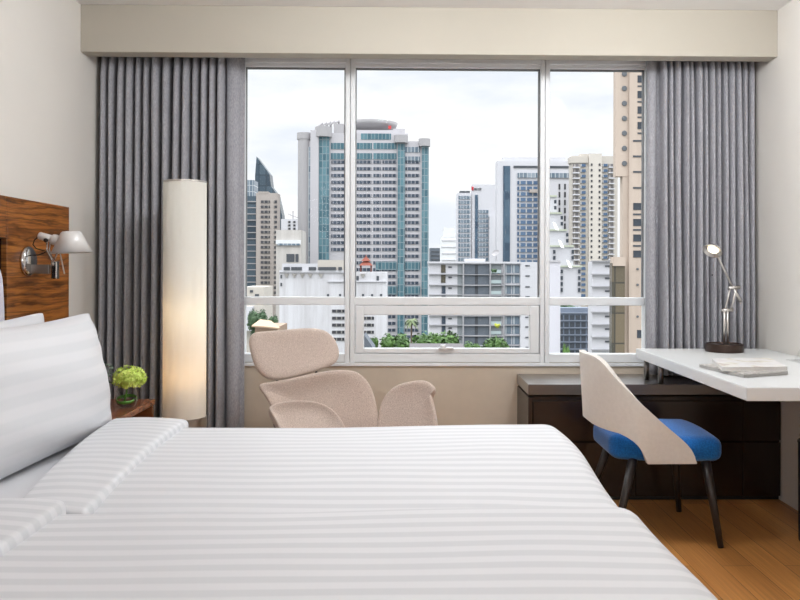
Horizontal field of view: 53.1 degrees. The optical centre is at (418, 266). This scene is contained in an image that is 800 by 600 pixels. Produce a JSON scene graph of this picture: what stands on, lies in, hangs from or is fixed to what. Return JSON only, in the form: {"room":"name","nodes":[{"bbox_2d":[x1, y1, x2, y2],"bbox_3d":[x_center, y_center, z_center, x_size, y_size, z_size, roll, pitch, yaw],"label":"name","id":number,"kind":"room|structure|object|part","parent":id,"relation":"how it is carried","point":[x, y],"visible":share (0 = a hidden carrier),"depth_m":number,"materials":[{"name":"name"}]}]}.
{"room":"hotel room","nodes":[
{"label":"hotel room","id":0,"kind":"room"},
{"bbox_2d":[0,0,101,334],"bbox_3d":[-1.768,-0.079,1.044,0.150,2.548,7.250,0,0,-1],"label":"wall","id":1,"kind":"structure","parent":0,"point":[50,89],"depth_m":3.82,"materials":[{"name":"white paint"}]},
{"bbox_2d":[0,195,68,321],"bbox_3d":[-1.657,0.442,2.300,0.116,1.467,3.216,0,0,-1],"label":"headboard","id":2,"kind":"object","parent":1,"relation":"attached to","point":[21,220],"visible":0.43,"depth_m":3.50,"materials":[{"name":"brown wood"}]},
{"bbox_3d":[-1.691,-0.206,1.991,0.033,0.173,2.601,0,0,-1],"label":"rail","id":3,"kind":"part","parent":2,"relation":"part of","materials":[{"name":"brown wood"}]},
{"bbox_2d":[20,231,92,278],"bbox_3d":[-1.555,-0.052,3.447,0.291,0.207,0.178,0,0,-1],"label":"wall lamp","id":4,"kind":"object","parent":2,"relation":"attached to","point":[67,242],"visible":1,"depth_m":3.44,"materials":[{"name":"silver metal"}]},
{"bbox_3d":[-1.688,-0.025,3.468,0.025,0.132,0.132,0,0,-1],"label":"wall plate","id":5,"kind":"part","parent":4,"relation":"part of","materials":[{"name":"silver metal"}]},
{"bbox_3d":[-1.536,-0.015,3.444,0.026,0.092,0.006,0,0,-1],"label":"switch rod","id":6,"kind":"part","parent":4,"relation":"part of","materials":[{"name":"metal"}]},
{"bbox_3d":[-1.494,-0.106,3.445,0.170,0.098,0.170,0,0,-1],"label":"lamp shade","id":7,"kind":"part","parent":4,"relation":"part of","materials":[{"name":"metal"}]},
{"bbox_2d":[81,4,777,61],"bbox_3d":[0.065,-1.226,4.202,3.620,0.244,0.100,0,0,-1],"label":"curtain pelmet","id":8,"kind":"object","parent":1,"relation":"attached to","point":[106,30],"depth_m":4.15,"materials":[{"name":"paint"}]},
{"bbox_2d":[76,0,791,10],"bbox_3d":[0.120,-1.423,1.077,3.920,0.150,7.250,0,0,-1],"label":"ceiling","id":9,"kind":"structure","parent":0,"point":[552,4],"depth_m":4.09,"materials":[{"name":"paint"}]},
{"bbox_2d":[244,59,657,427],"bbox_3d":[0.055,-0.074,4.596,3.620,2.548,0.212,0,0,-1],"label":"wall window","id":10,"kind":"structure","parent":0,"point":[464,395],"depth_m":4.50,"materials":[{"name":"beige paint"}]},
{"bbox_2d":[98,57,244,427],"bbox_3d":[-1.347,-0.024,4.361,0.764,2.401,0.177,0,0,-1],"label":"curtain","id":11,"kind":"object","parent":10,"relation":"hanging from","point":[162,118],"visible":0.57,"depth_m":4.34,"materials":[{"name":"grey fabric"}]},
{"bbox_2d":[244,58,350,362],"bbox_3d":[-0.706,-0.318,4.521,0.634,1.713,0.082,0,0,-1],"label":"window","id":12,"kind":"structure","parent":10,"relation":"attached to","point":[250,63],"depth_m":4.50,"materials":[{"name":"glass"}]},
{"bbox_2d":[350,59,544,362],"bbox_3d":[0.162,-0.316,4.527,1.098,1.713,0.100,0,0,-1],"label":"window","id":13,"kind":"structure","parent":10,"relation":"attached to","point":[364,305],"depth_m":4.51,"materials":[{"name":"metal"}]},
{"bbox_3d":[0.152,0.450,4.498,0.084,0.025,0.042,0,0,-1],"label":"handle","id":14,"kind":"part","parent":13,"relation":"part of","materials":[{"name":"metal"}]},
{"bbox_2d":[544,60,645,362],"bbox_3d":[1.017,-0.313,4.551,0.610,1.713,0.082,0,0,-1],"label":"window","id":15,"kind":"structure","parent":10,"relation":"attached to","point":[550,65],"depth_m":4.53,"materials":[{"name":"metal"}]},
{"bbox_2d":[645,61,755,375],"bbox_3d":[1.566,-0.312,4.414,0.595,1.809,0.176,0,0,-4],"label":"curtain","id":16,"kind":"object","parent":10,"relation":"hanging from","point":[700,115],"visible":0.82,"depth_m":4.38,"materials":[{"name":"grey fabric"}]},
{"bbox_2d":[613,499,799,599],"bbox_3d":[0.114,1.260,0.977,3.920,0.120,7.050,0,0,-1],"label":"floor","id":17,"kind":"structure","parent":0,"point":[759,559],"depth_m":3.51,"materials":[{"name":"brown wood"}]},
{"bbox_2d":[0,442,79,497],"bbox_3d":[-0.548,0.917,2.512,2.098,0.562,1.077,0,0,-1],"label":"bed","id":18,"kind":"object","parent":17,"relation":"on","point":[18,484],"visible":0.02,"depth_m":2.41,"materials":[{"name":"white fabric"}]},
{"bbox_2d":[0,271,4,320],"bbox_3d":[-1.655,0.328,2.549,0.104,0.735,1.195,0,0,-1],"label":"cushion","id":19,"kind":"object","parent":18,"relation":"on","point":[2,317],"depth_m":3.09,"materials":[{"name":"fabric"}]},
{"bbox_2d":[0,313,43,327],"bbox_3d":[-1.399,0.400,2.651,0.156,0.448,0.919,0,0,-1],"label":"pillow","id":20,"kind":"object","parent":18,"relation":"on","point":[37,318],"visible":0.14,"depth_m":2.90,"materials":[{"name":"white fabric"}]},
{"bbox_2d":[0,313,111,479],"bbox_3d":[-1.251,0.401,2.644,0.228,0.444,0.953,0,0,6],"label":"pillow","id":21,"kind":"object","parent":18,"relation":"on","point":[55,394],"visible":0.96,"depth_m":2.54,"materials":[{"name":"white fabric"}]},
{"bbox_2d":[23,417,617,513],"bbox_3d":[-0.298,0.804,2.512,1.749,0.471,1.141,0,0,-1],"label":"duvet","id":22,"kind":"object","parent":18,"relation":"on","point":[131,465],"visible":0.59,"depth_m":2.36,"materials":[{"name":"white fabric"}]},
{"bbox_2d":[110,399,154,419],"bbox_3d":[-1.489,0.920,3.545,0.424,0.550,0.740,0,0,-1],"label":"nightstand","id":23,"kind":"object","parent":17,"relation":"on","point":[139,407],"visible":0.1,"depth_m":3.73,"materials":[{"name":"brown wood"}]},
{"bbox_3d":[-1.503,0.934,3.897,0.409,0.522,0.026,0,0,-1],"label":"panel","id":24,"kind":"part","parent":23,"relation":"part of","materials":[{"name":"brown wood"}]},
{"bbox_3d":[-1.344,0.594,3.677,0.108,0.102,0.108,0,0,-1],"label":"vase","id":25,"kind":"object","parent":23,"relation":"on","visible":0},
{"bbox_2d":[104,362,122,399],"bbox_3d":[-1.416,0.527,3.698,0.105,0.178,0.042,0,0,-1],"label":"leaf sprig","id":26,"kind":"object","parent":25,"relation":"in","point":[111,368],"visible":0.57,"depth_m":3.70,"materials":[{"name":"green plant"}]},
{"bbox_2d":[112,365,147,404],"bbox_3d":[-1.330,0.542,3.677,0.153,0.184,0.158,0,0,-28],"label":"hydrangea","id":27,"kind":"object","parent":25,"relation":"in","point":[129,377],"visible":1,"depth_m":3.65,"materials":[{"name":"green plant"}]},
{"bbox_2d":[162,179,206,427],"bbox_3d":[-1.183,0.382,4.040,0.280,1.629,0.280,0,0,-1],"label":"floor lamp","id":28,"kind":"object","parent":17,"relation":"on","point":[184,200],"visible":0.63,"depth_m":3.95,"materials":[{"name":"white fabric"}]},
{"bbox_2d":[249,328,437,427],"bbox_3d":[-0.371,0.756,3.801,0.779,0.886,0.872,0,0,-19],"label":"lounge chair","id":29,"kind":"object","parent":17,"relation":"on","point":[336,398],"visible":0.65,"depth_m":3.99,"materials":[{"name":"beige fabric"}]},
{"bbox_3d":[-0.470,0.720,3.423,0.341,0.294,0.242,0,0,-1],"label":"armrest","id":30,"kind":"part","parent":29,"relation":"part of","materials":[{"name":"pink fabric"}]},
{"bbox_3d":[-0.505,0.776,4.013,0.590,0.511,0.241,0,0,-15],"label":"backrest","id":31,"kind":"part","parent":29,"relation":"part of","materials":[{"name":"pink fabric"}]},
{"bbox_3d":[-0.043,0.720,3.690,0.299,0.399,0.163,0,0,17],"label":"armrest","id":32,"kind":"part","parent":29,"relation":"part of","materials":[{"name":"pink fabric"}]},
{"bbox_2d":[517,374,780,499],"bbox_3d":[1.211,0.904,4.316,1.309,0.600,0.408,0,0,-1],"label":"base cabinet","id":33,"kind":"object","parent":17,"relation":"on","point":[748,432],"visible":0.56,"depth_m":4.12,"materials":[{"name":"brown wood"}]},
{"bbox_3d":[0.567,0.936,4.307,0.022,0.532,0.404,0,0,-1],"label":"panel","id":34,"kind":"part","parent":33,"relation":"part of","materials":[{"name":"brown wood"}]},
{"bbox_3d":[0.849,0.790,4.119,0.526,0.200,0.022,0,0,-1],"label":"drawer","id":35,"kind":"part","parent":33,"relation":"part of","materials":[{"name":"brown wood"}]},
{"bbox_3d":[0.848,1.040,4.119,0.526,0.275,0.022,0,0,-1],"label":"drawer","id":36,"kind":"part","parent":33,"relation":"part of","materials":[{"name":"brown wood"}]},
{"bbox_3d":[1.391,1.042,4.128,0.552,0.275,0.022,0,0,-1],"label":"drawer","id":37,"kind":"part","parent":33,"relation":"part of","materials":[{"name":"brown wood"}]},
{"bbox_3d":[1.392,0.792,4.128,0.552,0.200,0.022,0,0,-1],"label":"drawer","id":38,"kind":"part","parent":33,"relation":"part of","materials":[{"name":"brown wood"}]},
{"bbox_2d":[636,349,799,400],"bbox_3d":[1.528,0.522,3.612,0.701,0.164,1.400,0,0,-1],"label":"desk","id":39,"kind":"object","parent":33,"relation":"on","point":[684,362],"visible":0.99,"depth_m":3.50,"materials":[{"name":"white paint"}]},
{"bbox_3d":[1.218,0.545,4.284,0.029,0.116,0.029,0,0,-1],"label":"post","id":40,"kind":"part","parent":39,"relation":"part of","materials":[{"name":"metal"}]},
{"bbox_3d":[1.253,0.545,4.147,0.029,0.116,0.029,0,0,-1],"label":"post","id":41,"kind":"part","parent":39,"relation":"part of","materials":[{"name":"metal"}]},
{"bbox_2d":[703,243,743,352],"bbox_3d":[1.586,0.159,4.156,0.190,0.560,0.195,0,0,35],"label":"desk lamp","id":42,"kind":"object","parent":39,"relation":"on","point":[714,251],"visible":1,"depth_m":4.15,"materials":[{"name":"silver metal"}]},
{"bbox_2d":[708,246,717,252],"bbox_3d":[1.520,-0.089,4.138,0.047,0.037,0.048,0,0,-1],"label":"diffuser","id":43,"kind":"object","parent":42,"relation":"attached to","point":[711,249],"depth_m":4.13,"materials":[{"name":"white plastic"}]},
{"bbox_3d":[1.582,0.013,4.156,0.106,0.192,0.015,0,0,-1],"label":"arm","id":44,"kind":"part","parent":42,"relation":"part of","materials":[{"name":"silver metal"}]},
{"bbox_3d":[1.596,0.309,4.159,0.029,0.187,0.012,0,0,-1],"label":"post","id":45,"kind":"part","parent":42,"relation":"part of","materials":[{"name":"silver metal"}]},
{"bbox_3d":[1.605,0.166,4.159,0.036,0.117,0.010,0,0,-1],"label":"arm","id":46,"kind":"part","parent":42,"relation":"part of","materials":[{"name":"silver metal"}]},
{"bbox_3d":[1.636,0.166,4.159,0.039,0.117,0.010,0,0,-1],"label":"arm","id":47,"kind":"part","parent":42,"relation":"part of","materials":[{"name":"silver metal"}]},
{"bbox_2d":[699,364,788,377],"bbox_3d":[1.365,0.432,3.367,0.239,0.013,0.380,0,0,-11],"label":"magazine","id":48,"kind":"object","parent":39,"relation":"on","point":[744,374],"visible":0.57,"depth_m":3.25,"materials":[{"name":"grey paper"}]},
{"bbox_2d":[712,358,787,370],"bbox_3d":[1.408,0.417,3.430,0.270,0.016,0.409,0,0,12],"label":"magazine","id":49,"kind":"object","parent":48,"relation":"on","point":[724,364],"visible":1,"depth_m":3.35,"materials":[{"name":"paper"}]},
{"bbox_3d":[1.768,1.043,4.135,0.193,0.275,0.022,0,0,-1],"label":"drawer","id":50,"kind":"part","parent":33,"relation":"part of","materials":[{"name":"brown wood"}]},
{"bbox_3d":[1.768,0.793,4.135,0.193,0.200,0.022,0,0,-1],"label":"drawer","id":51,"kind":"part","parent":33,"relation":"part of","materials":[{"name":"brown wood"}]},
{"bbox_2d":[579,350,723,547],"bbox_3d":[1.031,0.799,3.691,0.569,0.816,0.576,0,0,-1],"label":"desk chair","id":52,"kind":"object","parent":17,"relation":"on","point":[626,429],"visible":0.99,"depth_m":3.46,"materials":[{"name":"beige leather"}]},
{"bbox_3d":[0.874,1.018,3.901,0.161,0.377,0.043,0,0,22],"label":"leg","id":53,"kind":"part","parent":52,"relation":"part of","materials":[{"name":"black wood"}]},
{"bbox_3d":[0.893,1.018,3.466,0.150,0.376,0.043,0,0,-37],"label":"leg","id":54,"kind":"part","parent":52,"relation":"part of","materials":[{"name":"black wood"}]},
{"bbox_3d":[1.076,0.786,3.691,0.479,0.120,0.486,0,0,-1],"label":"seat","id":55,"kind":"part","parent":52,"relation":"part of","materials":[{"name":"blue fabric"}]},
{"bbox_3d":[1.259,1.020,3.914,0.089,0.371,0.042,0,0,-41],"label":"leg","id":56,"kind":"part","parent":52,"relation":"part of","materials":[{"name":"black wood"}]},
{"bbox_3d":[1.266,1.020,3.461,0.042,0.373,0.108,0,0,-32],"label":"leg","id":57,"kind":"part","parent":52,"relation":"part of","materials":[{"name":"black wood"}]},
{"bbox_2d":[797,438,799,540],"bbox_3d":[1.767,0.982,3.491,0.213,0.442,0.213,0,0,-1],"label":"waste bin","id":58,"kind":"object","parent":17,"relation":"on","point":[798,439],"visible":1,"depth_m":3.51,"materials":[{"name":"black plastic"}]},
{"bbox_3d":[-0.536,0.917,1.388,2.082,0.562,1.085,0,0,-1],"label":"bed","id":59,"kind":"object","parent":17,"relation":"on","visible":0},
{"bbox_2d":[0,498,717,599],"bbox_3d":[-0.259,0.797,1.393,1.648,0.485,1.115,0,0,-1],"label":"duvet","id":60,"kind":"object","parent":59,"relation":"on","point":[47,552],"visible":1,"depth_m":1.60,"materials":[{"name":"white fabric"}]},
{"bbox_2d":[754,0,799,510],"bbox_3d":[2.001,-0.068,1.110,0.150,2.548,7.250,0,0,-1],"label":"wall","id":61,"kind":"structure","parent":0,"point":[777,81],"depth_m":4.13,"materials":[{"name":"white paint"}]},
{"label":"outside","id":62,"kind":"structure","parent":0,"visible":0},
{"bbox_2d":[255,157,284,229],"bbox_3d":[-97.321,-25.077,524.380,18.410,92.962,12.000,0,0,-1],"label":"glass tower","id":63,"kind":"structure","parent":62,"point":[264,178],"depth_m":518.37,"materials":[{"name":"blue glass"}]},
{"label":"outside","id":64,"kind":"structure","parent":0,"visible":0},
{"bbox_3d":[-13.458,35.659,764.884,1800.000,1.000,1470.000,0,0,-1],"label":"ground","id":65,"kind":"structure","parent":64,"visible":0},
{"bbox_2d":[247,180,257,285],"bbox_3d":[-71.253,-2.541,343.659,15.372,75.055,70.300,0,0,-1],"label":"glass block","id":66,"kind":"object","parent":65,"relation":"on","point":[252,185],"visible":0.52,"depth_m":308.93,"materials":[{"name":"blue glass"}]},
{"bbox_2d":[247,308,267,334],"bbox_3d":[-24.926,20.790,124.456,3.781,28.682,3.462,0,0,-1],"label":"broadleaf tree","id":67,"kind":"object","parent":65,"relation":"on","point":[253,317],"visible":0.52,"depth_m":123.86,"materials":[{"name":"green plant"}]},
{"bbox_2d":[247,286,272,352],"bbox_3d":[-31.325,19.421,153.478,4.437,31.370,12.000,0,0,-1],"label":"house","id":68,"kind":"structure","parent":65,"relation":"on","point":[251,290],"depth_m":149.50,"materials":[{"name":"beige concrete"}]},
{"bbox_2d":[256,191,279,316],"bbox_3d":[-57.065,3.410,302.926,7.900,63.237,8.250,0,0,-1],"label":"office tower","id":69,"kind":"structure","parent":65,"relation":"on","point":[267,203],"depth_m":298.99,"materials":[{"name":"beige concrete"}]},
{"bbox_2d":[252,319,286,332],"bbox_3d":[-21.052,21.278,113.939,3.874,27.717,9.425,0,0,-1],"label":"house","id":70,"kind":"structure","parent":65,"relation":"on","point":[261,325],"depth_m":110.37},
{"bbox_2d":[268,313,277,322],"bbox_3d":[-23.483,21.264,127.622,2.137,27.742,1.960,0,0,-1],"label":"broadleaf tree","id":71,"kind":"object","parent":65,"relation":"on","point":[274,319],"visible":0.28,"depth_m":127.20,"materials":[{"name":"green plant"}]},
{"bbox_2d":[281,211,297,229],"bbox_3d":[-67.446,2.661,426.263,9.922,64.673,15.250,0,0,-1],"label":"apartment block","id":72,"kind":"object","parent":65,"relation":"on","point":[286,224],"visible":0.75,"depth_m":418.87,"materials":[{"name":"white concrete"}]},
{"bbox_2d":[276,230,305,322],"bbox_3d":[-46.537,10.957,290.883,8.869,48.207,14.700,0,0,-1],"label":"concrete block","id":73,"kind":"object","parent":65,"relation":"on","point":[290,244],"visible":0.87,"depth_m":284.18,"materials":[{"name":"white concrete"}]},
{"bbox_2d":[279,260,387,352],"bbox_3d":[-25.854,18.874,246.062,32.124,41.912,15.050,0,0,-1],"label":"building","id":74,"kind":"structure","parent":65,"relation":"on","point":[325,278],"depth_m":239.54,"materials":[{"name":"concrete"}]},
{"bbox_2d":[359,256,372,271],"bbox_3d":[-16.547,-1.186,249.749,4.200,5.650,4.200,0,0,-1],"label":"pavilion","id":75,"kind":"object","parent":74,"relation":"on","point":[365,260],"visible":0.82,"depth_m":248.29,"materials":[{"name":"red tile"}]},
{"bbox_2d":[297,119,429,342],"bbox_3d":[-23.285,-13.457,342.940,55.074,97.174,33.410,0,0,-1],"label":"tower","id":76,"kind":"structure","parent":65,"relation":"on","point":[392,194],"depth_m":329.50,"materials":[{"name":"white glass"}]},
{"bbox_2d":[364,333,374,347],"bbox_3d":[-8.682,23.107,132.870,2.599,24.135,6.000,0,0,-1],"label":"gabled house","id":77,"kind":"structure","parent":65,"relation":"on","point":[368,343],"depth_m":129.89,"materials":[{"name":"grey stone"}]},
{"bbox_2d":[371,335,378,347],"bbox_3d":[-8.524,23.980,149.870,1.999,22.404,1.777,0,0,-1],"label":"broadleaf tree","id":78,"kind":"object","parent":65,"relation":"on","point":[375,340],"visible":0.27,"depth_m":149.39,"materials":[{"name":"green plant"}]},
{"bbox_2d":[379,333,409,347],"bbox_3d":[-4.396,23.735,149.967,6.444,22.920,7.073,0,0,-1],"label":"broadleaf tree","id":79,"kind":"object","parent":65,"relation":"on","point":[389,341],"visible":0.28,"depth_m":148.08,"materials":[{"name":"green plant"}]},
{"bbox_2d":[405,318,418,342],"bbox_3d":[-1.487,22.819,162.113,3.180,24.753,2.843,0,0,-1],"label":"palm tree","id":80,"kind":"object","parent":65,"relation":"on","point":[409,321],"visible":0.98,"depth_m":161.65,"materials":[{"name":"green plant"}]},
{"bbox_2d":[429,248,439,261],"bbox_3d":[10.817,11.437,530.145,7.808,47.590,20.250,0,0,-1],"label":"block","id":81,"kind":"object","parent":65,"relation":"on","point":[434,253],"visible":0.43,"depth_m":520.27,"materials":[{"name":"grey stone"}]},
{"bbox_2d":[411,330,461,342],"bbox_3d":[3.129,23.010,139.698,9.489,24.414,7.982,0,0,-1],"label":"broadleaf tree","id":82,"kind":"object","parent":65,"relation":"on","point":[433,337],"visible":0.18,"depth_m":138.94,"materials":[{"name":"green plant"}]},
{"bbox_2d":[409,343,464,347],"bbox_3d":[2.706,23.720,124.067,8.410,22.977,8.000,0,0,-1],"label":"roofs","id":83,"kind":"structure","parent":65,"relation":"on","point":[411,345],"depth_m":124.70,"materials":[{"name":"white concrete"}]},
{"bbox_2d":[440,228,455,261],"bbox_3d":[17.559,6.167,480.180,9.139,58.171,20.400,0,0,-1],"label":"block","id":84,"kind":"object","parent":65,"relation":"on","point":[448,240],"visible":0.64,"depth_m":470.37,"materials":[{"name":"white concrete"}]},
{"bbox_2d":[463,341,482,347],"bbox_3d":[8.322,23.483,128.181,4.136,23.498,4.011,0,0,-1],"label":"broadleaf tree","id":85,"kind":"object","parent":65,"relation":"on","point":[467,345],"visible":0.08,"depth_m":127.14,"materials":[{"name":"green plant"}]},
{"bbox_2d":[456,184,494,261],"bbox_3d":[28.914,-1.134,405.566,19.684,80.385,14.000,0,0,-1],"label":"tower","id":86,"kind":"structure","parent":65,"relation":"on","point":[475,210],"depth_m":400.18,"materials":[{"name":"white concrete"}]},
{"bbox_2d":[427,250,537,347],"bbox_3d":[16.366,15.439,203.417,28.444,39.619,7.800,0,0,-1],"label":"block","id":87,"kind":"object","parent":65,"relation":"on","point":[470,277],"visible":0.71,"depth_m":200.09,"materials":[{"name":"white concrete"}]},
{"bbox_3d":[12.453,16.335,200.274,2.984,33.913,0.550,0,0,-1],"label":"slate panel","id":88,"kind":"part","parent":87,"relation":"part of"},
{"bbox_3d":[16.150,16.340,200.338,2.861,33.924,0.550,0,0,-1],"label":"slate panel","id":89,"kind":"part","parent":87,"relation":"part of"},
{"bbox_3d":[19.386,-2.812,203.081,1.794,3.099,1.530,0,0,-1],"label":"satellite dish","id":90,"kind":"part","parent":87,"relation":"part of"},
{"bbox_3d":[19.233,16.405,199.817,2.637,0.847,0.100,0,0,-1],"label":"balcony glass","id":91,"kind":"part","parent":87,"relation":"part of","materials":[{"name":"white glass"}]},
{"bbox_3d":[19.233,14.001,199.817,2.637,0.847,0.100,0,0,-1],"label":"balcony glass","id":92,"kind":"part","parent":87,"relation":"part of","materials":[{"name":"glass"}]},
{"bbox_3d":[19.232,6.387,199.816,2.637,0.845,0.100,0,0,-1],"label":"balcony glass","id":93,"kind":"part","parent":87,"relation":"part of","materials":[{"name":"glass"}]},
{"bbox_3d":[19.232,3.682,199.816,2.637,0.844,0.100,0,0,-1],"label":"balcony glass","id":94,"kind":"part","parent":87,"relation":"part of","materials":[{"name":"glass"}]},
{"bbox_2d":[482,335,509,347],"bbox_3d":[13.574,23.642,140.259,5.998,23.212,5.231,0,0,-1],"label":"broadleaf tree","id":95,"kind":"object","parent":65,"relation":"on","point":[491,342],"visible":0.32,"depth_m":139.55,"materials":[{"name":"green plant"}]},
{"bbox_2d":[495,157,568,261],"bbox_3d":[43.579,-2.983,303.057,28.653,76.626,7.500,0,0,-1],"label":"tower","id":96,"kind":"structure","parent":65,"relation":"on","point":[516,178],"depth_m":300.60,"materials":[{"name":"white concrete"}]},
{"bbox_3d":[43.384,-40.420,303.801,23.757,1.753,4.000,0,0,-1],"label":"crown","id":97,"kind":"part","parent":96,"relation":"part of","materials":[{"name":"white concrete"}]},
{"bbox_2d":[549,261,560,352],"bbox_3d":[15.632,17.238,95.963,2.346,36.018,1.650,0,0,-1],"label":"wall block","id":98,"kind":"object","parent":65,"relation":"on","point":[554,310],"visible":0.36,"depth_m":95.31,"materials":[{"name":"white concrete"}]},
{"bbox_2d":[550,195,581,306],"bbox_3d":[38.340,8.159,212.618,9.099,54.406,8.168,0,0,-1],"label":"stepped building","id":99,"kind":"structure","parent":65,"relation":"on","point":[570,275],"depth_m":210.78,"materials":[{"name":"white concrete"}]},
{"bbox_2d":[562,342,569,352],"bbox_3d":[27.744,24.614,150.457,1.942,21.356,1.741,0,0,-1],"label":"broadleaf tree","id":100,"kind":"object","parent":65,"relation":"on","point":[565,350],"visible":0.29,"depth_m":150.08,"materials":[{"name":"green plant"}]},
{"bbox_2d":[560,307,587,352],"bbox_3d":[31.216,21.765,162.896,6.887,27.057,5.350,0,0,-1],"label":"block","id":101,"kind":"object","parent":65,"relation":"on","point":[573,320],"visible":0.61,"depth_m":160.51,"materials":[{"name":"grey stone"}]},
{"bbox_2d":[560,305,577,306],"bbox_3d":[31.035,8.395,165.605,4.317,2.588,4.103,0,0,-1],"label":"shrub","id":102,"kind":"object","parent":101,"relation":"on","point":[560,305],"visible":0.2,"depth_m":164.73,"materials":[{"name":"green plant"}]},
{"bbox_2d":[568,154,617,306],"bbox_3d":[61.318,-2.237,282.913,16.856,75.242,6.400,0,0,-1],"label":"apartment tower","id":103,"kind":"structure","parent":65,"relation":"on","point":[593,188],"depth_m":280.67,"materials":[{"name":"beige concrete"}]},
{"bbox_2d":[588,261,609,352],"bbox_3d":[28.524,17.143,126.768,3.240,36.285,3.500,0,0,-1],"label":"block","id":104,"kind":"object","parent":65,"relation":"on","point":[598,271],"visible":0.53,"depth_m":125.52,"materials":[{"name":"white concrete"}]},
{"bbox_2d":[609,257,625,352],"bbox_3d":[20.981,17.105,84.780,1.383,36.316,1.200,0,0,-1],"label":"annex","id":105,"kind":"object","parent":65,"relation":"on","point":[617,264],"visible":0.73,"depth_m":84.37,"materials":[{"name":"brown concrete"}]},
{"bbox_2d":[613,72,641,352],"bbox_3d":[23.770,1.240,89.879,5.594,68.062,9.100,0,0,-1],"label":"tower","id":106,"kind":"structure","parent":65,"relation":"on","point":[627,86],"depth_m":85.43,"materials":[{"name":"beige concrete"}]}
]}

